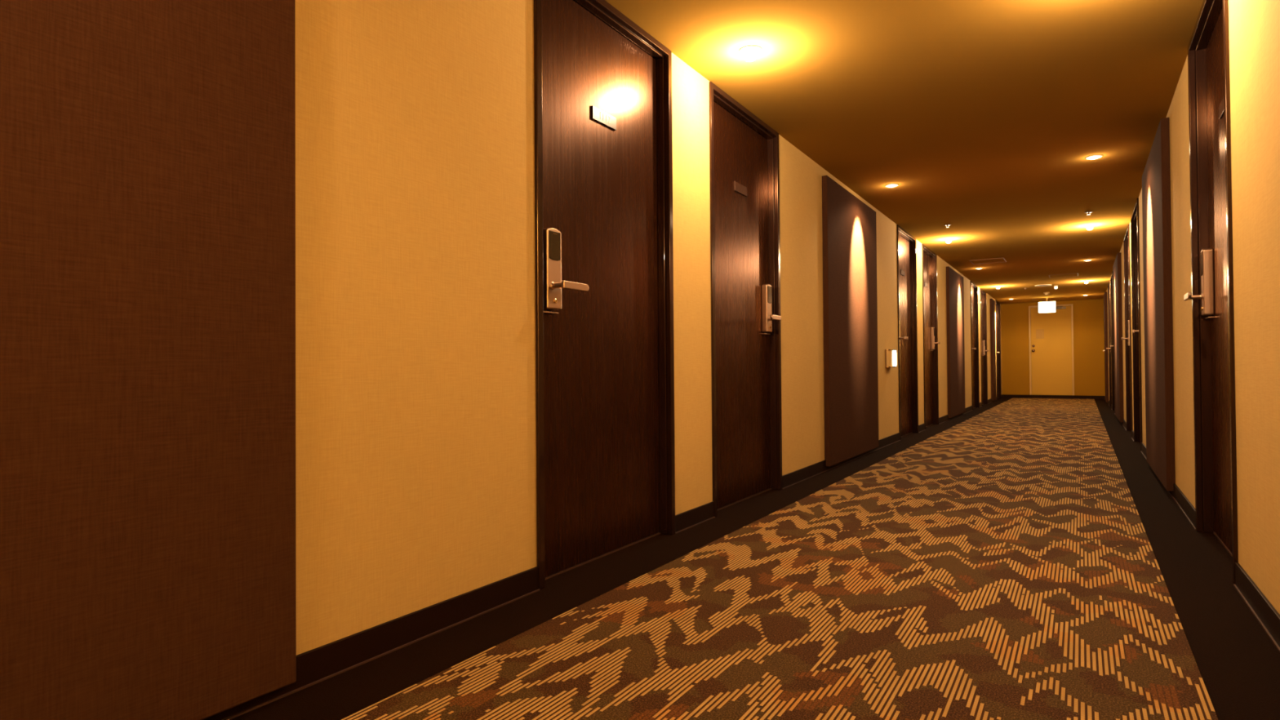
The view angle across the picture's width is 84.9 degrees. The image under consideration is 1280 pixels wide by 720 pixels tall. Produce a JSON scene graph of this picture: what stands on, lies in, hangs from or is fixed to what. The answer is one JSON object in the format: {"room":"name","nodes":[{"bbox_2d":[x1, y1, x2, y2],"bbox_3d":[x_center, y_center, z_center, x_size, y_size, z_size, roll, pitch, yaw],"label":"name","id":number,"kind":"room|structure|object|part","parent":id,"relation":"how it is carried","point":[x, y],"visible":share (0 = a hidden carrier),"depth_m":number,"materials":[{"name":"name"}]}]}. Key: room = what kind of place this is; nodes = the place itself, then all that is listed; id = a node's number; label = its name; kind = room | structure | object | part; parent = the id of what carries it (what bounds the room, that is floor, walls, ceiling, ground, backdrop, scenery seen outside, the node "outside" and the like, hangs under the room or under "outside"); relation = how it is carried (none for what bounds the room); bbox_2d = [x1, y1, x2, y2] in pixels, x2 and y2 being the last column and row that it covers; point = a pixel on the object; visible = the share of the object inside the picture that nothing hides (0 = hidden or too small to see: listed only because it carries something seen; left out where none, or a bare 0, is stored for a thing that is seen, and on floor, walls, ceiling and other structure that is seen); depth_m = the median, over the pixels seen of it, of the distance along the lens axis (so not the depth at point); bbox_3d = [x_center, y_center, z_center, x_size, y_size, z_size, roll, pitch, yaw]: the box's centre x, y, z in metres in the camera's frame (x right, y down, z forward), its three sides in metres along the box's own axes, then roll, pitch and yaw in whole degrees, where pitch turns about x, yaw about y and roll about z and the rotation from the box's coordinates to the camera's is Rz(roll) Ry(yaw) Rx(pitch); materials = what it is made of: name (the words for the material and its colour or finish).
{"room":"hotel corridor","nodes":[
{"label":"hotel corridor","id":0,"kind":"room"},
{"bbox_2d":[295,0,1002,655],"bbox_3d":[2.406,-0.285,6.890,0.120,2.200,22.620,-1,-1,32],"label":"wall","id":1,"kind":"structure","parent":0,"point":[415,399],"depth_m":2.03,"materials":[{"name":"beige paint"}]},
{"bbox_2d":[0,0,296,719],"bbox_3d":[-1.198,-0.314,1.020,0.040,2.101,1.445,-1,-1,32],"label":"wall panel","id":2,"kind":"object","parent":1,"relation":"attached to","point":[148,522],"visible":1,"depth_m":1.36,"materials":[{"name":"brown fabric"}]},
{"bbox_2d":[202,394,1002,719],"bbox_3d":[2.470,0.774,6.841,0.014,0.080,22.620,-1,-1,32],"label":"baseboard","id":3,"kind":"structure","parent":1,"relation":"attached to","point":[316,665],"depth_m":1.95,"materials":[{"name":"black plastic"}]},
{"bbox_2d":[533,0,675,589],"bbox_3d":[-0.124,-0.314,2.799,0.140,2.196,0.940,-1,-1,32],"label":"door","id":4,"kind":"structure","parent":1,"relation":"in","point":[604,238],"depth_m":2.80,"materials":[{"name":"brown wood"}]},
{"bbox_3d":[-0.255,-0.264,2.523,0.068,0.032,0.151,-1,-1,32],"label":"lever","id":5,"kind":"part","parent":4,"relation":"part of","materials":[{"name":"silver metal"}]},
{"bbox_3d":[-0.145,-0.977,2.829,0.007,0.052,0.166,-1,-1,32],"label":"number plate","id":6,"kind":"part","parent":4,"relation":"part of","materials":[{"name":"brown"}]},
{"bbox_2d":[708,81,782,516],"bbox_3d":[0.590,-0.306,3.933,0.140,2.196,0.940,-1,-1,32],"label":"door","id":7,"kind":"structure","parent":1,"relation":"in","point":[744,165],"depth_m":3.98,"materials":[{"name":"brown wood"}]},
{"bbox_3d":[0.570,-0.968,3.962,0.007,0.052,0.166,-1,-1,32],"label":"number plate","id":8,"kind":"part","parent":7,"relation":"part of","materials":[{"name":"brown"}]},
{"bbox_3d":[0.782,-0.251,4.169,0.068,0.032,0.151,-1,-1,32],"label":"lever","id":9,"kind":"part","parent":7,"relation":"part of","materials":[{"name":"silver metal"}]},
{"bbox_2d":[822,175,879,466],"bbox_3d":[1.723,-0.280,5.656,0.040,2.101,1.435,-1,-1,32],"label":"wall panel","id":10,"kind":"object","parent":1,"relation":"attached to","point":[849,227],"visible":1,"depth_m":5.47,"materials":[{"name":"brown fabric"}]},
{"bbox_2d":[884,349,897,367],"bbox_3d":[2.418,-0.015,6.715,0.080,0.176,0.210,-1,-1,32],"label":"wall lamp","id":11,"kind":"object","parent":1,"relation":"attached to","point":[890,354],"visible":1,"depth_m":6.65,"materials":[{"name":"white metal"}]},
{"bbox_3d":[2.389,-0.014,6.733,0.012,0.176,0.210,-1,-1,32],"label":"plate","id":12,"kind":"part","parent":11,"relation":"part of","materials":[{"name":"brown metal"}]},
{"bbox_3d":[2.412,-0.015,6.719,0.042,0.154,0.200,-1,-1,32],"label":"lamp shade","id":13,"kind":"part","parent":11,"relation":"part of","materials":[{"name":"orange glass"}]},
{"bbox_2d":[896,224,918,439],"bbox_3d":[2.861,-0.279,7.537,0.140,2.196,0.940,-1,-1,32],"label":"door","id":14,"kind":"structure","parent":1,"relation":"in","point":[906,242],"depth_m":7.75,"materials":[{"name":"brown wood"}]},
{"bbox_3d":[2.840,-0.942,7.567,0.007,0.052,0.166,-1,-1,32],"label":"number plate","id":15,"kind":"part","parent":14,"relation":"part of","materials":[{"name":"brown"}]},
{"bbox_2d":[921,244,939,429],"bbox_3d":[3.575,-0.271,8.671,0.140,2.196,0.940,-1,-1,32],"label":"door","id":16,"kind":"structure","parent":1,"relation":"in","point":[930,313],"depth_m":8.92,"materials":[{"name":"brown wood"}]},
{"bbox_2d":[946,266,965,417],"bbox_3d":[4.659,-0.245,10.316,0.040,2.101,1.440,-1,-1,32],"label":"wall panel","id":17,"kind":"object","parent":1,"relation":"attached to","point":[954,281],"visible":1,"depth_m":10.12,"materials":[{"name":"brown fabric"}]},
{"bbox_2d":[969,280,979,409],"bbox_3d":[5.846,-0.244,12.275,0.140,2.196,0.940,-1,-1,32],"label":"door","id":18,"kind":"structure","parent":1,"relation":"in","point":[974,288],"depth_m":12.63,"materials":[{"name":"brown wood"}]},
{"bbox_2d":[979,288,988,404],"bbox_3d":[6.560,-0.235,13.409,0.140,2.196,0.940,-1,-1,32],"label":"door","id":19,"kind":"structure","parent":1,"relation":"in","point":[984,350],"depth_m":13.76,"materials":[{"name":"brown wood"}]},
{"bbox_2d":[989,298,996,400],"bbox_3d":[7.393,-0.213,14.656,0.040,2.101,0.640,-1,-1,32],"label":"wall panel","id":20,"kind":"object","parent":1,"relation":"attached to","point":[993,335],"visible":1,"depth_m":14.46,"materials":[{"name":"brown fabric"}]},
{"bbox_2d":[995,299,1001,399],"bbox_3d":[8.036,-0.218,15.752,0.140,2.196,0.940,-1,-1,32],"label":"door","id":21,"kind":"structure","parent":1,"relation":"in","point":[997,303],"depth_m":16.11,"materials":[{"name":"brown wood"}]},
{"bbox_2d":[230,397,1279,719],"bbox_3d":[3.317,0.851,6.308,2.254,0.100,22.860,-1,-1,32],"label":"floor","id":22,"kind":"structure","parent":0,"point":[1237,662],"depth_m":2.20,"materials":[{"name":"carpet"}]},
{"bbox_2d":[341,397,1217,719],"bbox_3d":[3.322,0.799,6.299,1.580,0.004,22.510,-1,-1,32],"label":"patterned carpet","id":23,"kind":"object","parent":22,"relation":"on","point":[1000,564],"visible":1,"depth_m":2.07,"materials":[{"name":"carpet"}]},
{"bbox_2d":[605,0,1203,303],"bbox_3d":[3.300,-1.449,6.335,2.254,0.100,22.860,-1,-1,32],"label":"ceiling","id":24,"kind":"structure","parent":0,"point":[986,117],"depth_m":3.84,"materials":[{"name":"brown paint"}]},
{"bbox_2d":[738,44,761,61],"bbox_3d":[0.505,-1.393,3.203,0.104,0.046,0.104,-1,-1,32],"label":"recessed light","id":25,"kind":"object","parent":24,"relation":"in","point":[749,53],"visible":1,"depth_m":3.18,"materials":[{"name":"beige"}]},
{"bbox_3d":[0.505,-1.391,3.203,0.060,0.042,0.060,-1,-1,32],"label":"bulb","id":26,"kind":"part","parent":25,"relation":"part of","materials":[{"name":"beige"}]},
{"bbox_2d":[884,183,898,187],"bbox_3d":[2.013,-1.391,5.597,0.100,0.014,0.100,-1,-1,32],"label":"recessed light","id":27,"kind":"object","parent":24,"relation":"in","point":[890,185],"visible":1,"depth_m":5.58,"materials":[{"name":"beige"}]},
{"bbox_2d":[943,238,953,243],"bbox_3d":[3.522,-1.357,7.991,0.104,0.046,0.104,-1,-1,32],"label":"recessed light","id":28,"kind":"object","parent":24,"relation":"in","point":[948,240],"visible":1,"depth_m":7.98,"materials":[{"name":"beige"}]},
{"bbox_2d":[969,257,1006,264],"bbox_3d":[4.822,-1.368,9.696,0.420,0.003,0.430,-1,-1,32],"label":"ceiling hatch","id":29,"kind":"object","parent":24,"relation":"attached to","point":[997,260],"visible":1,"depth_m":9.67,"materials":[{"name":"beige paint"}]},
{"bbox_2d":[1034,284,1051,286],"bbox_3d":[7.298,-1.349,12.669,0.270,0.006,0.270,-1,-1,32],"label":"ceiling speaker","id":30,"kind":"object","parent":24,"relation":"attached to","point":[1045,285],"visible":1,"depth_m":12.63,"materials":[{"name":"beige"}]},
{"bbox_2d":[1038,297,1056,312],"bbox_3d":[8.730,-1.175,15.013,0.330,0.318,0.064,-1,-1,32],"label":"exit sign","id":31,"kind":"object","parent":24,"relation":"hanging from","point":[1046,306],"visible":1,"depth_m":14.98,"materials":[{"name":"white plastic"}]},
{"bbox_2d":[1048,273,1078,277],"bbox_3d":[6.839,-1.363,11.303,0.400,0.003,0.400,-1,-1,32],"label":"ceiling hatch","id":32,"kind":"object","parent":24,"relation":"attached to","point":[1067,274],"visible":1,"depth_m":11.30,"materials":[{"name":"beige paint"}]},
{"bbox_2d":[1084,224,1095,230],"bbox_3d":[4.670,-1.375,7.268,0.104,0.046,0.104,-1,-1,32],"label":"recessed light","id":33,"kind":"object","parent":24,"relation":"in","point":[1089,227],"visible":1,"depth_m":7.25,"materials":[{"name":"beige"}]},
{"bbox_3d":[4.670,-1.373,7.268,0.060,0.042,0.060,-1,-1,32],"label":"bulb","id":34,"kind":"part","parent":33,"relation":"part of","materials":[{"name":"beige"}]},
{"bbox_2d":[1085,154,1102,159],"bbox_3d":[3.161,-1.409,4.874,0.100,0.014,0.100,-1,-1,32],"label":"recessed light","id":35,"kind":"object","parent":24,"relation":"in","point":[1096,156],"visible":1,"depth_m":4.86,"materials":[{"name":"beige"}]},
{"bbox_2d":[1000,298,1105,395],"bbox_3d":[9.369,-0.227,15.941,2.254,2.200,0.120,-1,-1,32],"label":"wall","id":36,"kind":"structure","parent":0,"point":[1088,314],"depth_m":15.65,"materials":[{"name":"brown paint"}]},
{"bbox_2d":[1028,303,1074,395],"bbox_3d":[9.331,-0.226,15.888,0.870,2.044,0.130,-1,-1,32],"label":"door","id":37,"kind":"structure","parent":36,"relation":"in","point":[1051,366],"depth_m":15.88,"materials":[{"name":"beige paint"}]},
{"bbox_2d":[1002,394,1104,399],"bbox_3d":[9.342,0.835,15.873,1.994,0.075,0.010,-1,-1,32],"label":"baseboard","id":38,"kind":"structure","parent":36,"relation":"attached to","point":[1080,397],"depth_m":15.84,"materials":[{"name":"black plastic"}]},
{"bbox_2d":[1106,0,1279,614],"bbox_3d":[4.211,-0.312,5.753,0.120,2.200,22.620,-1,-1,32],"label":"wall","id":39,"kind":"structure","parent":0,"point":[1254,25],"depth_m":2.15,"materials":[{"name":"beige paint"}]},
{"bbox_2d":[1102,319,1105,386],"bbox_3d":[9.774,-0.244,14.658,0.140,2.196,0.940,-1,-1,32],"label":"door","id":40,"kind":"structure","parent":39,"relation":"in","point":[1104,319],"depth_m":15.05,"materials":[{"name":"brown wood"}]},
{"bbox_3d":[9.790,-0.244,14.648,0.102,2.196,0.940,-1,-1,32],"label":"frame","id":41,"kind":"part","parent":40,"relation":"part of","materials":[{"name":"black paint"}]},
{"bbox_2d":[1103,291,1108,402],"bbox_3d":[9.088,-0.245,13.643,0.040,2.116,0.730,-1,-1,32],"label":"wall panel","id":42,"kind":"object","parent":39,"relation":"attached to","point":[1105,298],"visible":0.89,"depth_m":13.34,"materials":[{"name":"brown fabric"}]},
{"bbox_2d":[1106,280,1111,408],"bbox_3d":[8.298,-0.261,12.314,0.140,2.196,0.940,-1,-1,32],"label":"door","id":43,"kind":"structure","parent":39,"relation":"in","point":[1108,284],"depth_m":12.69,"materials":[{"name":"brown wood"}]},
{"bbox_2d":[1110,271,1115,413],"bbox_3d":[7.583,-0.270,11.181,0.140,2.196,0.940,-1,-1,32],"label":"door","id":44,"kind":"structure","parent":39,"relation":"in","point":[1112,345],"depth_m":11.56,"materials":[{"name":"brown wood"}]},
{"bbox_2d":[1112,252,1124,422],"bbox_3d":[6.358,-0.277,9.311,0.040,2.116,1.430,-1,-1,32],"label":"wall panel","id":45,"kind":"object","parent":39,"relation":"attached to","point":[1117,268],"visible":0.89,"depth_m":8.77,"materials":[{"name":"brown fabric"}]},
{"bbox_2d":[1121,224,1133,437],"bbox_3d":[5.313,-0.296,7.576,0.140,2.196,0.940,-1,-1,32],"label":"door","id":46,"kind":"structure","parent":39,"relation":"in","point":[1127,338],"depth_m":7.94,"materials":[{"name":"brown wood"}]},
{"bbox_2d":[1130,198,1142,450],"bbox_3d":[4.598,-0.305,6.442,0.140,2.196,0.940,-1,-1,32],"label":"door","id":47,"kind":"structure","parent":39,"relation":"in","point":[1135,234],"depth_m":6.81,"materials":[{"name":"brown wood"}]},
{"bbox_2d":[1142,117,1175,491],"bbox_3d":[3.376,-0.312,4.577,0.040,2.116,1.460,-1,-1,32],"label":"wall panel","id":48,"kind":"object","parent":39,"relation":"attached to","point":[1156,177],"visible":0.93,"depth_m":4.19,"materials":[{"name":"brown fabric"}]},
{"bbox_2d":[1104,395,1279,652],"bbox_3d":[4.162,0.748,5.776,0.014,0.080,22.620,-1,-1,32],"label":"baseboard","id":49,"kind":"structure","parent":39,"relation":"attached to","point":[1267,615],"depth_m":2.16,"materials":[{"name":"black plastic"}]},
{"bbox_2d":[1183,0,1238,584],"bbox_3d":[2.280,-0.332,2.762,0.140,2.196,0.940,-1,-1,32],"label":"door","id":50,"kind":"structure","parent":39,"relation":"in","point":[1211,296],"depth_m":3.01,"materials":[{"name":"brown wood"}]},
{"bbox_3d":[2.411,-0.277,3.037,0.068,0.032,0.151,-1,-1,32],"label":"lever","id":51,"kind":"part","parent":50,"relation":"part of","materials":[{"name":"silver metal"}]},
{"bbox_3d":[2.290,-0.996,2.749,0.007,0.052,0.166,-1,-1,32],"label":"number plate","id":52,"kind":"part","parent":50,"relation":"part of","materials":[{"name":"brown"}]}
]}

